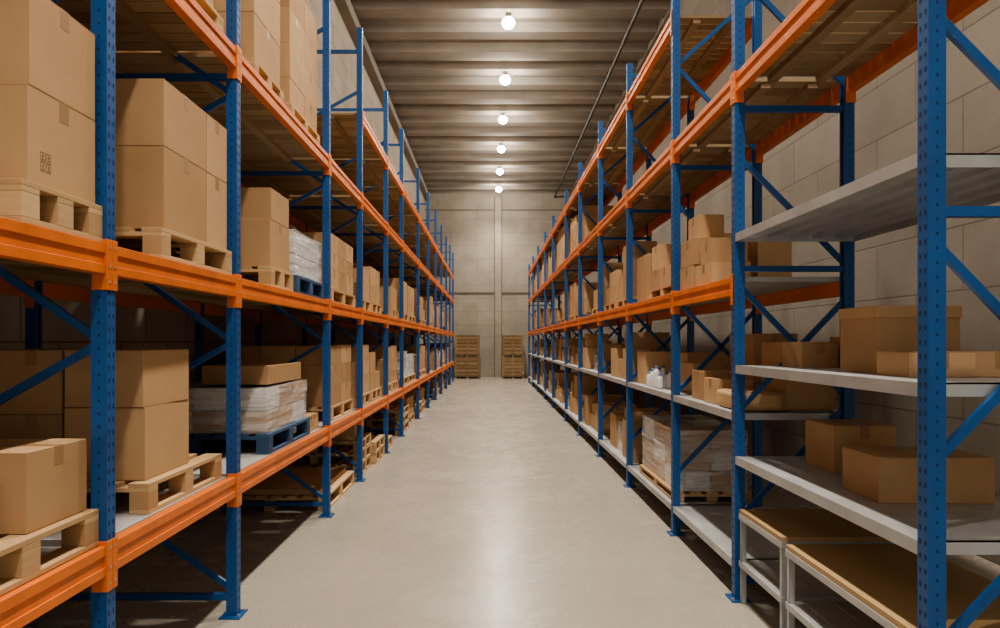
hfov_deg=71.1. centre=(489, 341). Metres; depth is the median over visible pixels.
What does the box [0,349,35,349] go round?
cardboard box
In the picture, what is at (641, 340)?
cardboard box
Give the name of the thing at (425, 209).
trim
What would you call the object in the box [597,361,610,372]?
cardboard box
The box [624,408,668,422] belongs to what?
cardboard box
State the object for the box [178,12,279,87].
cardboard box
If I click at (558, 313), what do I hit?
pallet
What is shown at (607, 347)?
cardboard box
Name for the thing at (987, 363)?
cardboard box
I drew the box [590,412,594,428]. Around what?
cardboard box
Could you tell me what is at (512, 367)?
wooden crate
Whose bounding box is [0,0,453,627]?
rack
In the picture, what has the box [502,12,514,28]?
ceiling lamp
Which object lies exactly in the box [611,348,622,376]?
cardboard box
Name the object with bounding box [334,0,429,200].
trim
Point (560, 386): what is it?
cardboard box
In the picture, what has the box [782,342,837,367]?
cardboard box
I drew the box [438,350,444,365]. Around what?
load
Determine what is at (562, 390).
cardboard box
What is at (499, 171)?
ceiling lamp
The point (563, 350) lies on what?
cardboard box
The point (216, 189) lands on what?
cardboard box
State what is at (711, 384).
cardboard box
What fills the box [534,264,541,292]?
pallet
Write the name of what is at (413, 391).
pallet
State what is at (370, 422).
wooden pallet
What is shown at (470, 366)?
wooden crate
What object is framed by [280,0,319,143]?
cardboard boxes
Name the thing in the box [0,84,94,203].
cardboard box
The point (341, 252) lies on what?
pallet
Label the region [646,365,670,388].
plastic bottles
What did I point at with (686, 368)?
cardboard box
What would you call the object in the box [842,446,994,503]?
cardboard box
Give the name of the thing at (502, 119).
ceiling lamp
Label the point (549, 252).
cardboard box
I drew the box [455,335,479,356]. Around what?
wooden crate
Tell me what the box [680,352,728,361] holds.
cardboard box
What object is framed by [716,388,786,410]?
parcel
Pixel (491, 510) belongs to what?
floor
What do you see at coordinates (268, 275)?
wooden pallet
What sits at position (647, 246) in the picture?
pallet
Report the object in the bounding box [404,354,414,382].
load
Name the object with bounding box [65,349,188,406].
cardboard box
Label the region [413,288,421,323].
pallet
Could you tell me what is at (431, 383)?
pallet
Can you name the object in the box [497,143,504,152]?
ceiling lamp
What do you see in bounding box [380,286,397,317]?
pallet
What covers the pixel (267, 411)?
load
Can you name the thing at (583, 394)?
cardboard box
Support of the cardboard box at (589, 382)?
on the cardboard box at (575, 400)
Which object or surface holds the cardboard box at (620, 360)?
on the rack at (851, 42)
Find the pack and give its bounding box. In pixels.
[242,467,345,494]
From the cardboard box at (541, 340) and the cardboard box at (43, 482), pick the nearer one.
the cardboard box at (43, 482)
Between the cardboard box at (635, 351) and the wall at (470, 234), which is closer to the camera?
the cardboard box at (635, 351)
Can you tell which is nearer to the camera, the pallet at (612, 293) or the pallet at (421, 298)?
the pallet at (612, 293)
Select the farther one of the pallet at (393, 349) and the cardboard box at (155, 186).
the pallet at (393, 349)
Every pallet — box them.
[0,178,102,241]
[0,509,98,595]
[87,453,221,514]
[115,227,231,275]
[196,0,222,31]
[214,470,353,510]
[241,266,292,290]
[241,346,353,421]
[245,57,283,102]
[270,345,370,407]
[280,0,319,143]
[286,455,370,476]
[293,445,384,463]
[297,232,354,306]
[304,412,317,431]
[304,443,371,464]
[310,432,370,452]
[334,268,370,310]
[334,434,384,452]
[353,266,381,313]
[364,412,408,426]
[364,420,408,434]
[366,404,408,418]
[369,346,397,390]
[369,348,391,394]
[369,352,381,401]
[380,278,407,320]
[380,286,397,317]
[382,394,414,423]
[388,344,429,373]
[388,435,391,447]
[397,346,425,375]
[406,387,424,410]
[407,285,414,322]
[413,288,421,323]
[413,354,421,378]
[420,296,425,324]
[420,381,438,394]
[421,296,433,327]
[423,300,429,325]
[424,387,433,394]
[429,343,451,360]
[429,352,433,369]
[430,349,439,368]
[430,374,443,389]
[431,347,448,363]
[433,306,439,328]
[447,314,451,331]
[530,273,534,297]
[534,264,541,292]
[534,311,536,329]
[539,309,543,328]
[540,253,547,286]
[543,308,561,327]
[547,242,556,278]
[550,310,561,325]
[555,219,572,269]
[561,291,569,322]
[569,206,613,254]
[569,282,577,320]
[575,282,597,318]
[592,262,622,313]
[604,269,622,310]
[617,241,657,307]
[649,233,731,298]
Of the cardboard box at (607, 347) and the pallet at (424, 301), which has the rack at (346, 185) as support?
the pallet at (424, 301)
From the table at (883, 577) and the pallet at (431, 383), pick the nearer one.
the table at (883, 577)
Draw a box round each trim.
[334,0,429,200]
[425,209,562,210]
[447,292,564,292]
[494,196,501,376]
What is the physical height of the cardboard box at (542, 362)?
0.454 m
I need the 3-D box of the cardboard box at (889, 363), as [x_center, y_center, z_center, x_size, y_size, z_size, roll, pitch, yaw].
[1.835,0.091,2.960,0.270,0.105,0.241,0,0,0]
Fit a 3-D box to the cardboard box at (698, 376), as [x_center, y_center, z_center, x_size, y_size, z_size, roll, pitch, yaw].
[1.730,0.328,5.395,0.261,0.218,0.310,0,0,0]
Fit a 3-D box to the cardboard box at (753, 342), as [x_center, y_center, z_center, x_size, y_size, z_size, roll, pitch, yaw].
[2.040,0.188,5.250,0.320,0.498,0.501,0,0,0]
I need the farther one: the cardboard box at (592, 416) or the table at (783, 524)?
the cardboard box at (592, 416)
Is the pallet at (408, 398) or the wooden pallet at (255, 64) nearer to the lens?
the wooden pallet at (255, 64)
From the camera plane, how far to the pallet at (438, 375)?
22.90 m
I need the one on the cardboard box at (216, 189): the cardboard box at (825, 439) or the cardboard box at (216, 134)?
the cardboard box at (216, 134)
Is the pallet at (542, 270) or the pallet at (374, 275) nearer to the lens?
the pallet at (374, 275)
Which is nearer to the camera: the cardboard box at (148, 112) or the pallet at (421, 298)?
the cardboard box at (148, 112)
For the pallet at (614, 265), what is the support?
on the rack at (851, 42)
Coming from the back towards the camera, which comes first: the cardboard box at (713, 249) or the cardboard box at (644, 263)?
the cardboard box at (644, 263)
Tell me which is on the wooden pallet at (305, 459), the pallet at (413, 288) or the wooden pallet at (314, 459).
the wooden pallet at (314, 459)
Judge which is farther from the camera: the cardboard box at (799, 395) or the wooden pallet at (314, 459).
the wooden pallet at (314, 459)
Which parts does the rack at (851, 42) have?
upright frame, upright frame, upright frame, upright frame, upright frame, upright frame, upright frame, upright frame, upright frame, upright frame, upright frame, upright frame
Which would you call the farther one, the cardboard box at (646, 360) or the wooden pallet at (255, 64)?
the cardboard box at (646, 360)
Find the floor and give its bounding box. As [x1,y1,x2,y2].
[22,377,999,627]
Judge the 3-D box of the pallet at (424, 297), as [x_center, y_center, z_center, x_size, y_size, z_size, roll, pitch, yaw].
[-2.080,-0.801,18.670,1.080,0.841,0.960,0,0,0]
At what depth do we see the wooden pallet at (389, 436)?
10.87 m
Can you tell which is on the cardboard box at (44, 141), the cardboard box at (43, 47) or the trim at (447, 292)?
the cardboard box at (43, 47)
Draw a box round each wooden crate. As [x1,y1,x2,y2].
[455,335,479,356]
[455,356,480,378]
[502,335,522,356]
[502,356,523,378]
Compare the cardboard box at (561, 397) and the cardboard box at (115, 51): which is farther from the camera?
the cardboard box at (561, 397)
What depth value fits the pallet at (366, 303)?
8.71 m
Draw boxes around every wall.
[0,0,424,380]
[425,191,569,376]
[570,0,999,564]
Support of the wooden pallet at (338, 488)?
on the floor
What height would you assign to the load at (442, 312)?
0.638 m
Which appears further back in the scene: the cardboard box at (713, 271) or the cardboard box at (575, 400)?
the cardboard box at (575, 400)
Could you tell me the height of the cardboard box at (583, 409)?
0.200 m
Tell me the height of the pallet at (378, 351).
0.694 m
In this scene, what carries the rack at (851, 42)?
on the floor
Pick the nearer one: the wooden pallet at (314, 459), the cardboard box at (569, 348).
the wooden pallet at (314, 459)
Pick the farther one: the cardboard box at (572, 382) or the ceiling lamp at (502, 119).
the ceiling lamp at (502, 119)
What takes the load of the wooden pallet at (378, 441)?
on the wooden pallet at (375, 457)
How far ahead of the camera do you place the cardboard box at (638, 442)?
7.86 m
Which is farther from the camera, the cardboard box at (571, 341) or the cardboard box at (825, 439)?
the cardboard box at (571, 341)
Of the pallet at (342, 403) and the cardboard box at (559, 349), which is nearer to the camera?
the pallet at (342, 403)
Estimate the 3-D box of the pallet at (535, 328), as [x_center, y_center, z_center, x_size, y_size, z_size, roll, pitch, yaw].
[1.890,-0.740,24.410,0.620,0.659,1.140,0,0,0]
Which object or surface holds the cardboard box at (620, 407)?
on the rack at (851, 42)
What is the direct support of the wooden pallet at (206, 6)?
on the rack at (346, 185)
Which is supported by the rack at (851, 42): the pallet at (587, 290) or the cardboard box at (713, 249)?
the pallet at (587, 290)
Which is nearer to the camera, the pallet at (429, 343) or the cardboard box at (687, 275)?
the cardboard box at (687, 275)
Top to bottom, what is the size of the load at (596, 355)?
0.252 m
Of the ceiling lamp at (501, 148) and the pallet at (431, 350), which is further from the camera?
the ceiling lamp at (501, 148)
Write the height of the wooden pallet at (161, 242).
0.140 m
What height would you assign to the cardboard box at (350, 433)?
0.196 m
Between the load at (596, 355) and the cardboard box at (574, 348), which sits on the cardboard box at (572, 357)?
the cardboard box at (574, 348)
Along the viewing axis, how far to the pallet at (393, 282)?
12.07 m
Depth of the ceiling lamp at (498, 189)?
30.11 m
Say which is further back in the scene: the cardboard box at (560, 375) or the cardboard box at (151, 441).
the cardboard box at (560, 375)
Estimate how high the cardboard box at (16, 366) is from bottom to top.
0.299 m
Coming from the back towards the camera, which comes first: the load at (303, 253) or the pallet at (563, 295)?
the pallet at (563, 295)
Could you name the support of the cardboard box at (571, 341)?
on the cardboard box at (563, 350)
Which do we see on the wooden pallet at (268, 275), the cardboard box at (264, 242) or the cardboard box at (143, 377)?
the cardboard box at (264, 242)
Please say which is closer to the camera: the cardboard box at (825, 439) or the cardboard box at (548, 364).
the cardboard box at (825, 439)
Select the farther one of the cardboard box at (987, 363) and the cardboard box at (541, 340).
the cardboard box at (541, 340)
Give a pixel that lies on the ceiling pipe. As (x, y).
(641, 2)
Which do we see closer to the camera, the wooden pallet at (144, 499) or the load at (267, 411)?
the wooden pallet at (144, 499)
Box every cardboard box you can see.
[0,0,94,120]
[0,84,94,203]
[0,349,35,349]
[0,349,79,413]
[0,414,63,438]
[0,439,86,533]
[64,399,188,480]
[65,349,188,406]
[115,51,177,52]
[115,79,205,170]
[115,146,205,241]
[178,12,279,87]
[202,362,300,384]
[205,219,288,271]
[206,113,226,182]
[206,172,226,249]
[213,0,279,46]
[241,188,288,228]
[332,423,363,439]
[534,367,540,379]
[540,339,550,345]
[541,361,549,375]
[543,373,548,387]
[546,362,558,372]
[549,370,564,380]
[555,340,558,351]
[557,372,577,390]
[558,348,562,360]
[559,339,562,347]
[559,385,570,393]
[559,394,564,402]
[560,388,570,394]
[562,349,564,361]
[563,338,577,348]
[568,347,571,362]
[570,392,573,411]
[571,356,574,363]
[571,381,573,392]
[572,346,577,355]
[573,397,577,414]
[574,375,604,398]
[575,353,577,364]
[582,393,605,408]
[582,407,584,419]
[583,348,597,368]
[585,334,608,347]
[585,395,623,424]
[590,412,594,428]
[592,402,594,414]
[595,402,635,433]
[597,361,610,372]
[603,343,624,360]
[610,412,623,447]
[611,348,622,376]
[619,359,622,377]
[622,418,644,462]
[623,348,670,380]
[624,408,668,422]
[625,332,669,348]
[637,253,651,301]
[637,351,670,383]
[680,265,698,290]
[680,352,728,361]
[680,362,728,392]
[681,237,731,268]
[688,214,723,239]
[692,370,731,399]
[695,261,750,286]
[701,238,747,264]
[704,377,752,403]
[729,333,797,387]
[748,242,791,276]
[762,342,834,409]
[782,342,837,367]
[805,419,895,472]
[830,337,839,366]
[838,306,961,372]
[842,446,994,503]
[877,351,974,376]
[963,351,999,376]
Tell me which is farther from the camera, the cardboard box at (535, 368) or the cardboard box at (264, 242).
the cardboard box at (535, 368)
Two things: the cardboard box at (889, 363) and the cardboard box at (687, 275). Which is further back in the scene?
the cardboard box at (687, 275)
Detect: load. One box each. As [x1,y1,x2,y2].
[189,381,309,454]
[246,231,323,298]
[396,351,407,386]
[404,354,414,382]
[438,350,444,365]
[442,312,444,329]
[595,354,597,369]
[618,420,621,450]
[640,415,750,501]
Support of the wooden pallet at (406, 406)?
on the wooden pallet at (370, 422)
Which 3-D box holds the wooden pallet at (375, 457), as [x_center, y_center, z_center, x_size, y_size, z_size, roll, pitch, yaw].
[-2.050,1.528,9.590,1.100,0.140,0.780,0,0,0]
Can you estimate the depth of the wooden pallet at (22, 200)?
2.41 m
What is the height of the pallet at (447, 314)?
0.721 m
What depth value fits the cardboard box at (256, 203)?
4.86 m
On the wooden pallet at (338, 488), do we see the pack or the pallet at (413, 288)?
the pack
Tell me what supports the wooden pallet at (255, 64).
on the rack at (346, 185)
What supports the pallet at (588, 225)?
on the rack at (851, 42)
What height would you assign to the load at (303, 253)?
0.503 m
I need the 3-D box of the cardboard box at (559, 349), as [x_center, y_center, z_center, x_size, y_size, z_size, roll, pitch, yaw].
[1.832,0.293,16.500,0.381,0.286,0.550,0,0,0]
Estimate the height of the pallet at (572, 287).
0.710 m
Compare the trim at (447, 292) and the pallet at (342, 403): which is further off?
the trim at (447, 292)
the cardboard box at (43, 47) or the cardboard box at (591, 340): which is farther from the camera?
the cardboard box at (591, 340)
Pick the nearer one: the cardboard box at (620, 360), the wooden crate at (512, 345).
the cardboard box at (620, 360)
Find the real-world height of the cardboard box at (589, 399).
0.477 m
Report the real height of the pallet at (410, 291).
0.703 m
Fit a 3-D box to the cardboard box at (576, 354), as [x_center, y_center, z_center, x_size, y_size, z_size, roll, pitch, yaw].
[1.841,0.328,13.351,0.389,0.218,0.532,0,0,1]
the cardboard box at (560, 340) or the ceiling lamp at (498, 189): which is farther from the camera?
the ceiling lamp at (498, 189)
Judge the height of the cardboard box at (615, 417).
0.417 m
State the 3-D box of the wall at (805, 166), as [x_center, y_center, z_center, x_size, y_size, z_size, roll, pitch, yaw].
[3.750,-2.675,14.100,0.200,8.550,36.200,0,0,0]
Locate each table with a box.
[739,509,894,627]
[785,544,999,627]
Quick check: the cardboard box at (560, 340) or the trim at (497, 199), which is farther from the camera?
the trim at (497, 199)
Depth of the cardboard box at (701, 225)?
5.38 m
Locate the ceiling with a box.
[350,0,669,190]
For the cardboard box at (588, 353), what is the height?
0.343 m
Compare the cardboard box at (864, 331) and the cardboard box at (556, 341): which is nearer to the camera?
the cardboard box at (864, 331)
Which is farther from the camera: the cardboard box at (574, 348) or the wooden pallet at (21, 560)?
the cardboard box at (574, 348)
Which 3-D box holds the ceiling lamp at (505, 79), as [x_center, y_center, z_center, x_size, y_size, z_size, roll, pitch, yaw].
[0.380,-6.621,17.600,0.270,0.303,0.270,0,0,0]
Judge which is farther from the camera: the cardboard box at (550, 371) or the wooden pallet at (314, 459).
the cardboard box at (550, 371)
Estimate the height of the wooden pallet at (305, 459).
0.140 m
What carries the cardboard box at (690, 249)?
on the cardboard box at (687, 275)
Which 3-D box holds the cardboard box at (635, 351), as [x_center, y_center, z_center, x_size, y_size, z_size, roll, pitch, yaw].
[1.822,0.256,8.099,0.474,0.361,0.479,0,0,-1]
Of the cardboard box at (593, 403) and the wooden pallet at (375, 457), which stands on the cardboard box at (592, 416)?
the cardboard box at (593, 403)
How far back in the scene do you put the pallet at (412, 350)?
15.96 m
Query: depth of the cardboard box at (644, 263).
7.25 m
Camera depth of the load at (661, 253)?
6.61 m
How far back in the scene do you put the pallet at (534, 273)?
27.05 m
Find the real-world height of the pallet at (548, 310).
0.536 m
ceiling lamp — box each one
[496,166,502,174]
[496,185,501,191]
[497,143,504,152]
[498,113,506,123]
[500,72,509,84]
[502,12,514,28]
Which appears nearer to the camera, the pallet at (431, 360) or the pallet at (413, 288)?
the pallet at (413, 288)
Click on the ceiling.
(441, 64)
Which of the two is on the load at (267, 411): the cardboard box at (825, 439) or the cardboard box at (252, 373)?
the cardboard box at (252, 373)
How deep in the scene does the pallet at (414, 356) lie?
14.77 m
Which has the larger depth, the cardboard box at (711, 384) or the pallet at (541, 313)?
the pallet at (541, 313)
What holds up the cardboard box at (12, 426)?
on the wooden pallet at (144, 499)
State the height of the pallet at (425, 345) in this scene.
0.728 m
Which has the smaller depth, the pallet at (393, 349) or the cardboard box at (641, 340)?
the cardboard box at (641, 340)
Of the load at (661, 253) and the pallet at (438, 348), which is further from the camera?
the pallet at (438, 348)
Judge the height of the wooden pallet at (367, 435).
0.140 m
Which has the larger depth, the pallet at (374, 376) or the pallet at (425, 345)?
the pallet at (425, 345)
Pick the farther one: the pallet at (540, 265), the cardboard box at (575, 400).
the pallet at (540, 265)
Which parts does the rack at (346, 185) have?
upright frame, upright frame, upright frame, upright frame, upright frame, upright frame, upright frame, upright frame, upright frame, upright frame, upright frame, upright frame, upright frame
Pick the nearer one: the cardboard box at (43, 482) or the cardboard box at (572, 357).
the cardboard box at (43, 482)
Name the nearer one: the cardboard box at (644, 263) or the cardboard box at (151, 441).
the cardboard box at (151, 441)
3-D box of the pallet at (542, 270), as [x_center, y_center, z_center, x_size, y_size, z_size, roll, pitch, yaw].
[1.890,-2.084,21.025,0.620,0.846,2.550,0,0,0]
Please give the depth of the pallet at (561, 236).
15.49 m
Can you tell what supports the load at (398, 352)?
on the rack at (346, 185)
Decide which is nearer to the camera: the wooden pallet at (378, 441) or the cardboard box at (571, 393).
the wooden pallet at (378, 441)
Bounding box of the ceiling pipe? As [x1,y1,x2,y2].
[554,0,643,197]
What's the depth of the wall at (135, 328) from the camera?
7.55 m
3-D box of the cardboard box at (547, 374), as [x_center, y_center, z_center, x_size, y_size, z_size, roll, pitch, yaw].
[1.867,1.142,20.766,0.578,0.428,0.348,0,0,1]
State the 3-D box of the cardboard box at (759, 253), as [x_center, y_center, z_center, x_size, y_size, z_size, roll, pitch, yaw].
[2.075,-0.606,5.350,0.251,0.391,0.500,0,0,0]
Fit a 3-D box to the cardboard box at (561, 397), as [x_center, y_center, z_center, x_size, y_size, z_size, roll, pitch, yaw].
[1.761,1.272,15.871,0.358,0.169,0.450,0,0,0]
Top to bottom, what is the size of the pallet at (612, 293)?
0.507 m
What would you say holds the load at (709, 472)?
in the rack at (851, 42)
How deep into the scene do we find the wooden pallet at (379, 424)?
12.37 m
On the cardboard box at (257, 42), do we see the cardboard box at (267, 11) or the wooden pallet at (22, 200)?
the cardboard box at (267, 11)
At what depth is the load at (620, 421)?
8.74 m
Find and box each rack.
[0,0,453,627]
[528,0,999,627]

